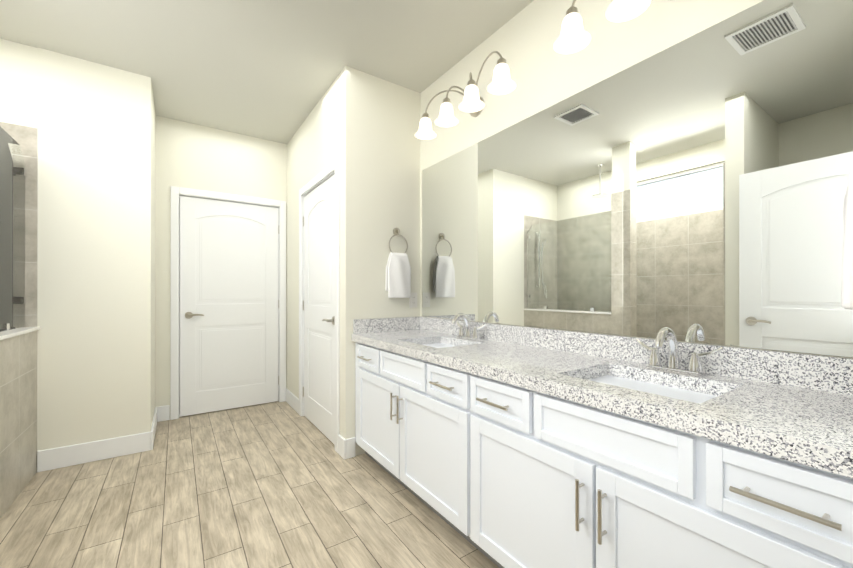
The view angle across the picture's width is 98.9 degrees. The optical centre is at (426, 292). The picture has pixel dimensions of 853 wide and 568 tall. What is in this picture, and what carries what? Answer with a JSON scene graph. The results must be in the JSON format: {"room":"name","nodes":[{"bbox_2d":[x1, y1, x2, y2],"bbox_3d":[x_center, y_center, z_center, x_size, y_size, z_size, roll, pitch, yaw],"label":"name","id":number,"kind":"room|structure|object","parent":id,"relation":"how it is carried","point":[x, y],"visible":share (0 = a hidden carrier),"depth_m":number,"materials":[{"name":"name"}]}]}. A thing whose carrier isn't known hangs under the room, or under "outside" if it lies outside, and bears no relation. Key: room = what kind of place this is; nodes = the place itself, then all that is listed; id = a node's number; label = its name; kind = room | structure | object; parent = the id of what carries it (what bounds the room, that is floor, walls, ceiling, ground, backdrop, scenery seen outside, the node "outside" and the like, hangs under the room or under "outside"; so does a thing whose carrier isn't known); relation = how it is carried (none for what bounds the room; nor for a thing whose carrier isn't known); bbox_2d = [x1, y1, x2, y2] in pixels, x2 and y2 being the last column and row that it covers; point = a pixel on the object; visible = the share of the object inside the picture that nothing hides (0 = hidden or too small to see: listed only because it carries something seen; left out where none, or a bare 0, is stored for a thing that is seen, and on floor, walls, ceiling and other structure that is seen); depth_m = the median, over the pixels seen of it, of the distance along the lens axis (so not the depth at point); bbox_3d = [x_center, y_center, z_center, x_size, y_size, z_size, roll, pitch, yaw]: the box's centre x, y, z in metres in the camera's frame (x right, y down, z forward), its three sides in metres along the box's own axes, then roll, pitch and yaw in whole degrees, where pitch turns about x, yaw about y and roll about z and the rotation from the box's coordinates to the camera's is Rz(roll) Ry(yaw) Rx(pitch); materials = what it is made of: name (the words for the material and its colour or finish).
{"room":"bathroom","nodes":[
{"label":"bathroom","id":0,"kind":"room"},
{"bbox_2d":[0,38,154,450],"bbox_3d":[-2.803,-0.209,2.544,1.440,2.720,0.692,0,0,-34],"label":"wall block","id":1,"kind":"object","parent":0,"point":[93,123],"visible":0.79,"depth_m":2.48,"materials":[{"name":"white paint"}]},
{"bbox_2d":[37,432,150,471],"bbox_3d":[-2.251,1.083,2.492,0.570,0.135,0.015,0,0,-34],"label":"baseboard","id":2,"kind":"structure","parent":1,"relation":"attached to","point":[65,456],"depth_m":2.47,"materials":[{"name":"white paint"}]},
{"bbox_2d":[155,115,286,406],"bbox_3d":[-2.026,-0.207,3.568,1.240,2.720,0.120,0,0,-34],"label":"wall","id":3,"kind":"structure","parent":0,"point":[193,156],"depth_m":3.40,"materials":[{"name":"white paint"}]},
{"bbox_2d":[151,406,159,449],"bbox_3d":[-2.198,1.084,2.948,0.026,0.135,0.707,0,0,-34],"label":"baseboard","id":4,"kind":"structure","parent":3,"relation":"attached to","point":[156,418],"depth_m":2.94,"materials":[{"name":"white paint"}]},
{"bbox_2d":[180,196,278,416],"bbox_3d":[-1.914,0.130,3.608,0.870,2.030,0.156,0,0,-34],"label":"room door","id":5,"kind":"structure","parent":3,"relation":"in","point":[229,305],"depth_m":3.57,"materials":[{"name":"white paint"}]},
{"bbox_2d":[0,401,498,567],"bbox_3d":[-0.844,1.174,1.328,3.300,0.050,5.150,0,0,-34],"label":"floor","id":6,"kind":"structure","parent":0,"point":[278,484],"depth_m":1.93,"materials":[{"name":"brown wood"}]},
{"bbox_2d":[0,327,39,518],"bbox_3d":[-2.200,0.685,1.804,0.144,0.930,1.208,0,0,-34],"label":"wall","id":7,"kind":"structure","parent":6,"relation":"on","point":[18,408],"depth_m":2.05,"materials":[{"name":"tile"}]},
{"bbox_2d":[0,127,26,331],"bbox_3d":[-2.201,-0.341,1.807,0.024,1.119,1.203,0,0,-34],"label":"glass panel","id":8,"kind":"object","parent":7,"relation":"on","point":[13,172],"visible":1,"depth_m":2.13,"materials":[{"name":"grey glass"}]},
{"bbox_2d":[0,122,37,326],"bbox_3d":[-2.796,0.051,2.136,0.728,2.200,0.012,0,0,-34],"label":"wall tile","id":9,"kind":"structure","parent":7,"relation":"attached to","point":[25,138],"depth_m":2.32,"materials":[{"name":"beige tile"}]},
{"bbox_2d":[354,341,852,567],"bbox_3d":[0.362,0.744,1.737,0.602,0.812,2.332,0,0,-34],"label":"bathroom vanity","id":10,"kind":"object","parent":6,"relation":"on","point":[504,446],"depth_m":1.11,"materials":[{"name":"white wood"}]},
{"bbox_2d":[352,329,852,468],"bbox_3d":[0.373,0.314,1.745,0.575,0.048,2.332,0,0,-34],"label":"countertop","id":11,"kind":"structure","parent":10,"relation":"on","point":[814,424],"depth_m":1.04,"materials":[{"name":"grey stone"}]},
{"bbox_2d":[416,341,455,348],"bbox_3d":[0.076,0.402,2.159,0.341,0.152,0.438,0,0,-34],"label":"sink","id":12,"kind":"object","parent":11,"relation":"in","point":[439,344],"depth_m":2.36,"materials":[{"name":"white ceramic"}]},
{"bbox_2d":[448,313,487,340],"bbox_3d":[0.220,0.209,2.259,0.154,0.164,0.287,0,0,-34],"label":"faucet","id":13,"kind":"object","parent":11,"relation":"on","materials":[{"name":"silver metal"}]},
{"bbox_2d":[420,317,852,392],"bbox_3d":[0.603,0.240,1.902,0.019,0.100,2.332,0,0,-34],"label":"backsplash","id":14,"kind":"structure","parent":11,"relation":"on","point":[810,371],"depth_m":1.24,"materials":[{"name":"grey stone"}]},
{"bbox_2d":[588,373,719,400],"bbox_3d":[0.723,0.401,1.215,0.341,0.152,0.438,0,0,-34],"label":"sink","id":15,"kind":"object","parent":11,"relation":"in","point":[669,388],"depth_m":1.29,"materials":[{"name":"white ceramic"}]},
{"bbox_2d":[632,327,723,376],"bbox_3d":[0.867,0.207,1.314,0.154,0.164,0.287,0,0,-34],"label":"faucet","id":16,"kind":"object","parent":11,"relation":"on","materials":[{"name":"silver metal"}]},
{"bbox_2d":[0,0,533,143],"bbox_3d":[-0.844,-1.596,1.332,3.300,0.050,5.150,0,0,-34],"label":"ceiling","id":17,"kind":"structure","parent":0,"point":[270,70],"depth_m":2.30,"materials":[{"name":"white paint"}]},
{"bbox_2d":[287,75,338,398],"bbox_3d":[-1.039,-0.208,3.330,0.120,2.720,1.630,0,0,-34],"label":"wall","id":18,"kind":"structure","parent":0,"point":[313,148],"depth_m":3.50,"materials":[{"name":"white paint"}]},
{"bbox_2d":[286,388,298,413],"bbox_3d":[-1.341,1.085,3.651,0.015,0.135,0.515,0,0,-34],"label":"baseboard","id":19,"kind":"structure","parent":18,"relation":"attached to","point":[291,399],"depth_m":3.62,"materials":[{"name":"white paint"}]},
{"bbox_2d":[303,174,334,444],"bbox_3d":[-0.883,0.129,3.048,0.156,2.030,0.870,0,0,-34],"label":"closet door","id":20,"kind":"structure","parent":18,"relation":"in","point":[319,307],"depth_m":3.01,"materials":[{"name":"white paint"}]},
{"bbox_2d":[339,66,419,455],"bbox_3d":[-0.338,-0.209,2.749,0.620,2.720,0.120,0,0,-34],"label":"wall","id":21,"kind":"structure","parent":0,"point":[379,143],"depth_m":2.64,"materials":[{"name":"white paint"}]},
{"bbox_2d":[353,317,419,332],"bbox_3d":[-0.283,0.241,2.697,0.544,0.100,0.019,0,0,-34],"label":"backsplash","id":22,"kind":"structure","parent":21,"relation":"attached to","point":[376,325],"depth_m":2.66,"materials":[{"name":"grey stone"}]},
{"bbox_2d":[385,228,410,297],"bbox_3d":[-0.210,-0.221,2.722,0.195,0.527,0.076,0,0,-34],"label":"towel ring","id":23,"kind":"object","parent":21,"relation":"attached to","point":[398,278],"visible":1,"depth_m":2.69,"materials":[{"name":"white fabric"}]},
{"bbox_2d":[385,252,410,297],"bbox_3d":[-0.210,-0.126,2.722,0.200,0.338,0.077,0,0,-34],"label":"towel","id":24,"kind":"object","parent":23,"relation":"hanging from","point":[398,269],"depth_m":2.69,"materials":[{"name":"white fabric"}]},
{"bbox_2d":[409,293,416,307],"bbox_3d":[-0.102,0.061,2.833,0.072,0.116,0.008,0,0,-34],"label":"electrical outlet plate","id":25,"kind":"object","parent":21,"relation":"attached to","point":[412,300],"visible":1,"depth_m":2.83,"materials":[{"name":"white plastic"}]},
{"bbox_2d":[420,0,852,358],"bbox_3d":[0.666,-0.210,1.934,0.127,2.720,2.600,0,0,-34],"label":"wall","id":26,"kind":"structure","parent":0,"point":[693,188],"depth_m":1.46,"materials":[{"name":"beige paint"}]},
{"bbox_2d":[414,51,516,139],"bbox_3d":[0.228,-1.218,2.266,0.231,0.251,0.876,0,0,-34],"label":"sconce","id":27,"kind":"object","parent":26,"relation":"attached to","point":[473,103],"visible":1,"depth_m":2.18,"materials":[{"name":"white glass"}]},
{"bbox_2d":[553,0,590,53],"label":"sconce","id":28,"kind":"object","parent":26,"relation":"attached to","point":[574,37],"depth_m":1.59,"materials":[{"name":"white glass"}]},
{"bbox_2d":[605,0,650,21],"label":"sconce","id":29,"kind":"object","parent":26,"relation":"attached to","point":[618,10],"depth_m":1.44,"materials":[{"name":"white glass"}]}
]}

